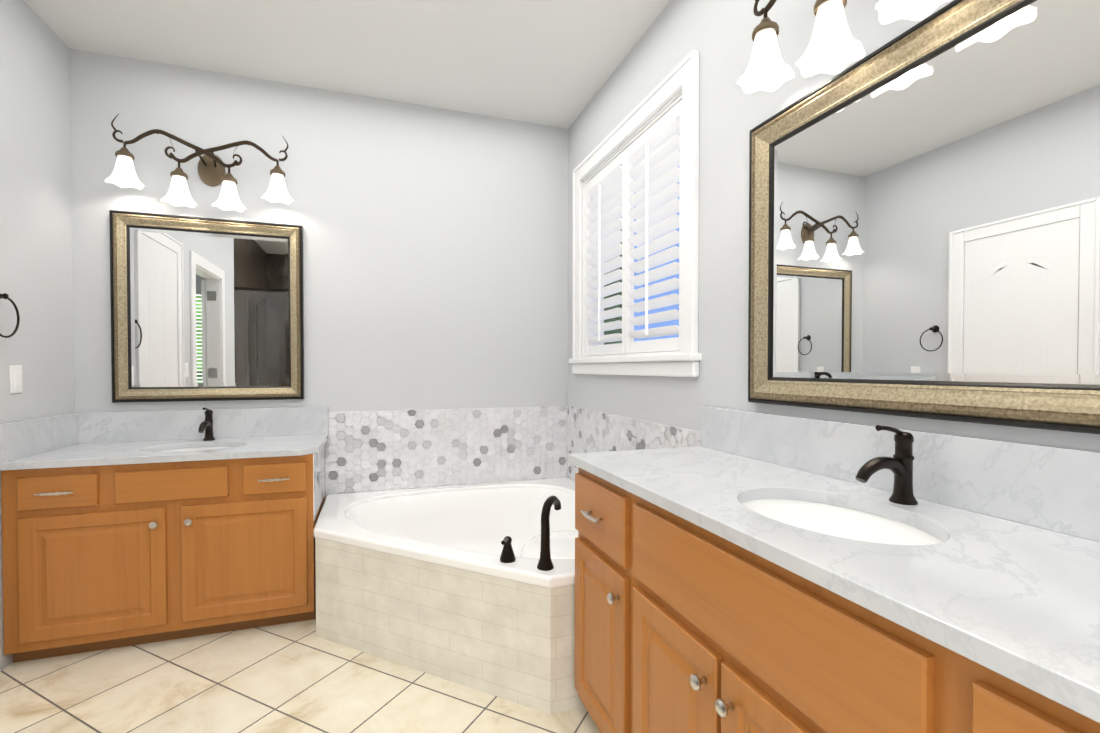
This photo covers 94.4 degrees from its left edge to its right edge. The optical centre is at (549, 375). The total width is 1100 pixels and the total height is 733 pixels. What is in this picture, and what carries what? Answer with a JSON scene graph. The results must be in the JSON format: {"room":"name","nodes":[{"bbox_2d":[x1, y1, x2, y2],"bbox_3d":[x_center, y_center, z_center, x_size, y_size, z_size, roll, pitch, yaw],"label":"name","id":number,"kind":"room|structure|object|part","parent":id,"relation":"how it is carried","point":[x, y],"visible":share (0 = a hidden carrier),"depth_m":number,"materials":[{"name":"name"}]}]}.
{"room":"bathroom","nodes":[
{"label":"bathroom","id":0,"kind":"room"},
{"bbox_2d":[0,0,74,671],"bbox_3d":[-1.544,-0.182,-0.093,0.115,2.800,5.530,0,1,-19],"label":"wall","id":1,"kind":"structure","parent":0,"point":[36,269],"depth_m":2.26,"materials":[{"name":"grey paint"}]},
{"bbox_2d":[0,293,19,337],"bbox_3d":[-2.166,-0.245,2.002,0.054,0.190,0.164,0,1,-19],"label":"towel ring","id":2,"kind":"object","parent":1,"relation":"attached to","point":[4,296],"visible":1,"depth_m":2.05,"materials":[{"name":"brown metal"}]},
{"bbox_2d":[9,365,22,393],"bbox_3d":[-2.233,0.014,2.131,0.009,0.117,0.072,0,1,-19],"label":"switch plate","id":3,"kind":"object","parent":1,"relation":"attached to","point":[15,374],"visible":1,"depth_m":2.12,"materials":[{"name":"white plastic"}]},
{"bbox_2d":[0,619,600,732],"bbox_3d":[-0.264,1.270,0.443,2.940,0.120,5.680,0,1,-19],"label":"floor","id":4,"kind":"structure","parent":0,"point":[297,677],"depth_m":1.90,"materials":[{"name":"tile"}]},
{"bbox_2d":[0,407,327,662],"bbox_3d":[-1.729,0.670,2.462,1.163,1.017,0.591,0,1,-19],"label":"bathroom vanity","id":5,"kind":"object","parent":4,"relation":"on","point":[124,528],"visible":1,"depth_m":2.24,"materials":[{"name":"brown wood"}]},
{"bbox_3d":[-2.013,0.478,2.069,0.126,0.015,0.035,0,1,-19],"label":"handle","id":6,"kind":"part","parent":5,"relation":"part of","materials":[{"name":"silver metal"}]},
{"bbox_3d":[-2.022,0.477,2.095,0.262,0.135,0.019,0,1,-19],"label":"drawer","id":7,"kind":"part","parent":5,"relation":"part of","materials":[{"name":"brown wood"}]},
{"bbox_3d":[-1.909,0.829,2.138,0.500,0.510,0.019,0,1,-19],"label":"door","id":8,"kind":"part","parent":5,"relation":"part of","materials":[{"name":"brown wood"}]},
{"bbox_3d":[-1.697,0.638,2.180,0.033,0.033,0.033,0,1,-19],"label":"knob","id":9,"kind":"part","parent":5,"relation":"part of","materials":[{"name":"silver metal"}]},
{"bbox_3d":[-1.645,0.475,2.223,0.415,0.135,0.019,0,1,-19],"label":"drawer","id":10,"kind":"part","parent":5,"relation":"part of","materials":[{"name":"brown wood"}]},
{"bbox_3d":[-1.577,0.638,2.221,0.033,0.033,0.033,0,1,-19],"label":"knob","id":11,"kind":"part","parent":5,"relation":"part of","materials":[{"name":"silver metal"}]},
{"bbox_2d":[157,447,227,451],"bbox_3d":[-1.715,0.439,2.462,0.438,0.140,0.328,0,1,-19],"label":"sink","id":12,"kind":"object","parent":5,"relation":"in","point":[159,449],"depth_m":2.57,"materials":[{"name":"white ceramic"}]},
{"bbox_2d":[198,408,214,440],"bbox_3d":[-1.766,0.248,2.611,0.054,0.177,0.163,0,1,-19],"label":"faucet","id":13,"kind":"object","parent":5,"relation":"on","point":[207,425],"depth_m":2.65,"materials":[{"name":"brown metal"}]},
{"bbox_3d":[-1.381,0.826,2.318,0.501,0.510,0.019,0,1,-19],"label":"door","id":14,"kind":"part","parent":5,"relation":"part of","materials":[{"name":"brown wood"}]},
{"bbox_3d":[-1.259,0.474,2.325,0.126,0.015,0.035,0,1,-19],"label":"handle","id":15,"kind":"part","parent":5,"relation":"part of","materials":[{"name":"silver metal"}]},
{"bbox_3d":[-1.268,0.473,2.351,0.262,0.135,0.019,0,1,-19],"label":"drawer","id":16,"kind":"part","parent":5,"relation":"part of","materials":[{"name":"brown wood"}]},
{"bbox_2d":[313,477,584,713],"bbox_3d":[-0.340,0.809,2.450,1.480,0.740,1.509,0,1,-19],"label":"bathtub","id":17,"kind":"object","parent":4,"relation":"on","point":[471,586],"visible":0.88,"depth_m":2.08,"materials":[{"name":"beige tile"}]},
{"bbox_3d":[-0.159,0.646,1.899,0.073,0.103,0.110,0,1,-19],"label":"handle","id":18,"kind":"part","parent":17,"relation":"part of","materials":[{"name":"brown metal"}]},
{"bbox_3d":[0.119,0.973,2.512,0.560,0.300,0.560,0,1,-19],"label":"seat","id":19,"kind":"part","parent":17,"relation":"part of","materials":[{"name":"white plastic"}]},
{"bbox_2d":[537,496,560,570],"bbox_3d":[0.001,0.573,1.889,0.118,0.250,0.118,0,1,-19],"label":"faucet","id":20,"kind":"object","parent":17,"relation":"on","point":[545,563],"depth_m":1.84,"materials":[{"name":"brown metal"}]},
{"bbox_2d":[568,458,1099,732],"bbox_3d":[0.690,0.763,0.802,0.592,0.884,2.250,0,1,-19],"label":"bathroom vanity","id":21,"kind":"object","parent":4,"relation":"on","point":[739,571],"depth_m":0.96,"materials":[{"name":"brown wood"}]},
{"bbox_3d":[0.129,0.437,1.585,0.035,0.015,0.126,0,1,-19],"label":"handle","id":22,"kind":"part","parent":21,"relation":"part of","materials":[{"name":"silver metal"}]},
{"bbox_3d":[0.154,0.437,1.593,0.019,0.195,0.373,0,1,-19],"label":"drawer","id":23,"kind":"part","parent":21,"relation":"part of","materials":[{"name":"brown wood"}]},
{"bbox_3d":[0.154,0.828,1.599,0.019,0.528,0.373,0,1,-19],"label":"door","id":24,"kind":"part","parent":21,"relation":"part of","materials":[{"name":"brown wood"}]},
{"bbox_3d":[0.178,0.632,1.445,0.033,0.033,0.033,0,1,-19],"label":"knob","id":25,"kind":"part","parent":21,"relation":"part of","materials":[{"name":"silver metal"}]},
{"bbox_3d":[0.287,0.834,1.208,0.019,0.528,0.355,0,1,-19],"label":"door","id":26,"kind":"part","parent":21,"relation":"part of","materials":[{"name":"brown wood"}]},
{"bbox_3d":[0.309,0.638,1.061,0.033,0.033,0.033,0,1,-19],"label":"knob","id":27,"kind":"part","parent":21,"relation":"part of","materials":[{"name":"silver metal"}]},
{"bbox_3d":[0.336,0.639,0.981,0.033,0.033,0.033,0,1,-19],"label":"knob","id":28,"kind":"part","parent":21,"relation":"part of","materials":[{"name":"silver metal"}]},
{"bbox_3d":[0.414,0.840,0.836,0.019,0.528,0.399,0,1,-19],"label":"door","id":29,"kind":"part","parent":21,"relation":"part of","materials":[{"name":"brown wood"}]},
{"bbox_3d":[0.354,0.446,1.006,0.019,0.195,0.769,0,1,-19],"label":"drawer","id":30,"kind":"part","parent":21,"relation":"part of","materials":[{"name":"brown wood"}]},
{"bbox_2d":[568,446,1099,709],"bbox_3d":[0.698,0.304,0.809,0.567,0.030,2.272,0,1,-19],"label":"countertop","id":31,"kind":"structure","parent":21,"relation":"on","point":[1024,596],"depth_m":0.81,"materials":[{"name":"white stone"}]},
{"bbox_2d":[736,490,951,545],"bbox_3d":[0.592,0.379,1.080,0.328,0.152,0.438,0,1,-19],"label":"sink","id":32,"kind":"object","parent":31,"relation":"in","point":[863,526],"depth_m":1.21,"materials":[{"name":"white ceramic"}]},
{"bbox_2d":[848,425,927,505],"bbox_3d":[0.744,0.196,1.128,0.163,0.177,0.054,0,1,-19],"label":"faucet","id":33,"kind":"object","parent":31,"relation":"on","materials":[{"name":"brown metal"}]},
{"bbox_3d":[0.559,0.455,0.402,0.019,0.195,0.405,0,1,-19],"label":"drawer","id":34,"kind":"part","parent":21,"relation":"part of","materials":[{"name":"brown wood"}]},
{"bbox_2d":[70,48,567,498],"bbox_3d":[-1.154,-0.230,3.038,2.940,2.800,0.150,0,1,-19],"label":"wall","id":35,"kind":"structure","parent":0,"point":[435,257],"depth_m":2.98,"materials":[{"name":"grey paint"}]},
{"bbox_2d":[105,114,293,211],"bbox_3d":[-1.776,-1.079,2.629,0.830,0.410,0.198,0,1,-19],"label":"sconce","id":36,"kind":"object","parent":35,"relation":"attached to","point":[211,168],"visible":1,"depth_m":2.61,"materials":[{"name":"white glass"}]},
{"bbox_3d":[-2.085,-1.009,2.498,0.160,0.134,0.146,0,1,-19],"label":"lamp shade","id":37,"kind":"part","parent":36,"relation":"part of","materials":[{"name":"white glass"}]},
{"bbox_3d":[-1.872,-0.940,2.571,0.160,0.134,0.146,0,1,-19],"label":"lamp shade","id":38,"kind":"part","parent":36,"relation":"part of","materials":[{"name":"white glass"}]},
{"bbox_3d":[-1.784,-1.164,2.650,0.777,0.240,0.124,0,1,-19],"label":"arm","id":39,"kind":"part","parent":36,"relation":"part of"},
{"bbox_3d":[-1.804,-1.100,2.709,0.128,0.175,0.027,0,1,-19],"label":"mount plate","id":40,"kind":"part","parent":36,"relation":"part of","materials":[{"name":"brown metal"}]},
{"bbox_3d":[-1.664,-0.941,2.642,0.160,0.134,0.146,0,1,-19],"label":"lamp shade","id":41,"kind":"part","parent":36,"relation":"part of","materials":[{"name":"white glass"}]},
{"bbox_3d":[-1.451,-1.007,2.713,0.160,0.134,0.146,0,1,-19],"label":"lamp shade","id":42,"kind":"part","parent":36,"relation":"part of","materials":[{"name":"white glass"}]},
{"bbox_2d":[109,210,303,402],"bbox_3d":[-1.802,-0.352,2.717,0.880,0.970,0.036,0,1,-19],"label":"mirror","id":43,"kind":"object","parent":35,"relation":"attached to","point":[207,309],"visible":0.98,"depth_m":2.71,"materials":[{"name":"silver mirror"}]},
{"bbox_3d":[-1.806,-0.352,2.728,0.734,0.824,0.001,0,1,-19],"label":"glass","id":44,"kind":"part","parent":43,"relation":"part of","materials":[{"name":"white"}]},
{"bbox_2d":[325,406,567,497],"bbox_3d":[-0.586,0.451,3.161,1.492,0.495,0.004,0,1,-19],"label":"wall tiles","id":45,"kind":"structure","parent":35,"relation":"attached to","point":[373,451],"depth_m":3.13,"materials":[{"name":"tile"}]},
{"bbox_2d":[24,0,670,128],"bbox_3d":[-0.264,-1.649,0.398,2.940,0.120,5.680,0,1,-19],"label":"ceiling","id":46,"kind":"structure","parent":0,"point":[555,63],"depth_m":2.48,"materials":[{"name":"white paint"}]},
{"bbox_2d":[568,0,1099,451],"bbox_3d":[1.081,-0.195,0.798,0.150,2.800,5.530,0,1,-19],"label":"wall","id":47,"kind":"structure","parent":0,"point":[717,34],"depth_m":1.89,"materials":[{"name":"grey paint"}]},
{"bbox_2d":[573,170,574,357],"bbox_3d":[0.159,-0.703,3.224,0.030,1.190,0.020,0,1,-19],"label":"window band","id":48,"kind":"object","parent":47,"relation":"attached to","point":[573,264],"visible":0.31,"depth_m":3.21,"materials":[{"name":"white wood"}]},
{"bbox_2d":[574,52,690,172],"bbox_3d":[0.365,-1.278,2.609,0.030,0.020,1.260,0,1,-19],"label":"band","id":49,"kind":"object","parent":47,"relation":"attached to","point":[676,69],"visible":0.48,"depth_m":2.39,"materials":[{"name":"white wood"}]},
{"bbox_2d":[568,406,700,481],"bbox_3d":[0.360,0.458,2.691,0.004,0.495,1.489,0,1,-19],"label":"wall tile","id":50,"kind":"structure","parent":47,"relation":"attached to","point":[589,431],"depth_m":2.71,"materials":[{"name":"tile"}]},
{"bbox_2d":[569,353,701,363],"bbox_3d":[0.421,-0.085,2.646,0.189,0.032,1.340,0,1,-19],"label":"board","id":51,"kind":"object","parent":47,"relation":"attached to","point":[666,357],"visible":0.6,"depth_m":2.33,"materials":[{"name":"white wood"}]},
{"bbox_2d":[572,59,698,376],"bbox_3d":[0.431,-0.637,2.641,0.170,1.266,1.320,0,1,-19],"label":"window","id":52,"kind":"structure","parent":47,"relation":"in","point":[641,301],"depth_m":2.43,"materials":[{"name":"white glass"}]},
{"bbox_3d":[0.229,-0.651,3.143,0.040,1.084,0.012,0,1,-19],"label":"right window sash frame","id":53,"kind":"part","parent":52,"relation":"part of","materials":[{"name":"white wood"}]},
{"bbox_3d":[0.239,-0.650,3.115,0.028,1.056,0.042,0,1,-19],"label":"right window stile","id":54,"kind":"part","parent":52,"relation":"part of","materials":[{"name":"white wood"}]},
{"bbox_2d":[598,183,600,340],"bbox_3d":[0.278,-0.639,2.871,0.012,0.885,0.012,0,1,-19],"label":"tilt rod","id":55,"kind":"object","parent":52,"relation":"attached to","point":[599,258],"visible":0.98,"depth_m":2.87,"materials":[{"name":"white wood"}]},
{"bbox_2d":[586,166,621,343],"bbox_3d":[0.318,-0.647,2.884,0.062,0.908,0.442,0,1,-19],"label":"louvers","id":56,"kind":"object","parent":52,"relation":"attached to","point":[611,214],"visible":0.73,"depth_m":2.85,"materials":[{"name":"white wood"}]},
{"bbox_3d":[0.318,-0.148,2.892,0.028,0.058,0.446,0,1,-19],"label":"right window rail","id":57,"kind":"part","parent":52,"relation":"part of","materials":[{"name":"white wood"}]},
{"bbox_3d":[0.318,-1.146,2.877,0.028,0.058,0.446,0,1,-19],"label":"right window top rail","id":58,"kind":"part","parent":52,"relation":"part of","materials":[{"name":"white wood"}]},
{"bbox_2d":[622,149,625,353],"bbox_3d":[0.397,-0.643,2.653,0.028,1.056,0.042,0,1,-19],"label":"stile","id":59,"kind":"object","parent":52,"relation":"attached to","point":[624,252],"visible":0.6,"depth_m":2.65,"materials":[{"name":"white wood"}]},
{"bbox_2d":[626,145,633,353],"bbox_3d":[0.411,-0.642,2.610,0.028,1.056,0.042,0,1,-19],"label":"stile","id":60,"kind":"object","parent":52,"relation":"attached to","point":[629,259],"visible":0.58,"depth_m":2.60,"materials":[{"name":"white wood"}]},
{"bbox_3d":[0.369,-1.234,2.611,0.022,0.071,1.120,0,1,-19],"label":"right window top trim","id":61,"kind":"part","parent":52,"relation":"part of","materials":[{"name":"white wood"}]},
{"bbox_3d":[0.445,-1.193,2.637,0.140,0.012,1.120,0,1,-19],"label":"right window top jamb","id":62,"kind":"part","parent":52,"relation":"part of","materials":[{"name":"white wood"}]},
{"bbox_3d":[0.403,-0.107,2.640,0.040,0.012,1.092,0,1,-19],"label":"right window sash frame","id":63,"kind":"part","parent":52,"relation":"part of","materials":[{"name":"white wood"}]},
{"bbox_3d":[0.403,-1.179,2.623,0.040,0.012,1.092,0,1,-19],"label":"right window sash frame top","id":64,"kind":"part","parent":52,"relation":"part of","materials":[{"name":"white wood"}]},
{"bbox_3d":[0.365,-0.036,2.628,0.030,0.065,1.320,0,1,-19],"label":"right window apron","id":65,"kind":"part","parent":52,"relation":"part of","materials":[{"name":"white wood"}]},
{"bbox_2d":[645,144,648,334],"bbox_3d":[0.450,-0.631,2.366,0.012,0.885,0.012,0,1,-19],"label":"tilt rod","id":66,"kind":"object","parent":52,"relation":"attached to","point":[646,223],"visible":1,"depth_m":2.36,"materials":[{"name":"white wood"}]},
{"bbox_2d":[627,118,679,338],"bbox_3d":[0.490,-0.639,2.379,0.062,0.908,0.442,0,1,-19],"label":"louvers","id":67,"kind":"object","parent":52,"relation":"attached to","point":[664,168],"visible":0.77,"depth_m":2.34,"materials":[{"name":"white wood"}]},
{"bbox_3d":[0.490,-0.140,2.387,0.028,0.058,0.446,0,1,-19],"label":"right window bottom rail","id":68,"kind":"part","parent":52,"relation":"part of","materials":[{"name":"white wood"}]},
{"bbox_3d":[0.490,-1.138,2.371,0.028,0.058,0.446,0,1,-19],"label":"right window top rail","id":69,"kind":"part","parent":52,"relation":"part of","materials":[{"name":"white wood"}]},
{"bbox_3d":[0.568,-0.635,2.148,0.028,1.056,0.042,0,1,-19],"label":"right window stile","id":70,"kind":"part","parent":52,"relation":"part of","materials":[{"name":"white wood"}]},
{"bbox_2d":[690,49,698,352],"bbox_3d":[0.571,-0.684,2.012,0.030,1.190,0.020,0,1,-19],"label":"window band","id":71,"kind":"object","parent":47,"relation":"attached to","point":[694,188],"visible":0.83,"depth_m":2.00,"materials":[{"name":"white wood"}]},
{"bbox_2d":[736,0,794,93],"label":"sconce","id":72,"kind":"object","parent":47,"relation":"attached to","point":[766,70],"depth_m":1.48,"materials":[{"name":"white glass"}]},
{"bbox_3d":[0.785,-1.082,1.186,0.124,0.240,0.777,0,1,-19],"label":"arm","id":73,"kind":"part","parent":72,"relation":"part of"},
{"bbox_3d":[0.630,-0.933,1.489,0.146,0.134,0.160,0,1,-19],"label":"lamp shade","id":74,"kind":"part","parent":72,"relation":"part of","materials":[{"name":"white glass"}]},
{"bbox_2d":[795,0,864,76],"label":"sconce","id":75,"kind":"object","parent":47,"relation":"attached to","point":[834,46],"depth_m":1.27,"materials":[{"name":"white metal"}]},
{"bbox_3d":[0.702,-0.860,1.277,0.146,0.134,0.160,0,1,-19],"label":"lamp shade","id":76,"kind":"part","parent":75,"relation":"part of","materials":[{"name":"white glass"}]},
{"bbox_2d":[875,0,949,24],"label":"sconce","id":77,"kind":"object","parent":47,"relation":"attached to","point":[889,11],"depth_m":1.12,"materials":[{"name":"white glass"}]},
{"bbox_3d":[0.773,-0.857,1.069,0.146,0.134,0.160,0,1,-19],"label":"lamp shade","id":78,"kind":"part","parent":77,"relation":"part of","materials":[{"name":"white glass"}]},
{"bbox_2d":[748,0,1099,433],"bbox_3d":[0.866,-0.356,1.136,0.036,0.905,1.200,0,1,-19],"label":"mirror","id":79,"kind":"object","parent":47,"relation":"attached to","point":[924,218],"visible":1,"depth_m":1.13,"materials":[{"name":"silver mirror"}]},
{"label":"outside","id":80,"kind":"structure","parent":0,"visible":0},
{"bbox_2d":[604,151,679,354],"bbox_3d":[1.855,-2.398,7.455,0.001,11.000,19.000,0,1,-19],"label":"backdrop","id":81,"kind":"structure","parent":80,"point":[653,325],"depth_m":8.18,"materials":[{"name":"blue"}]}
]}

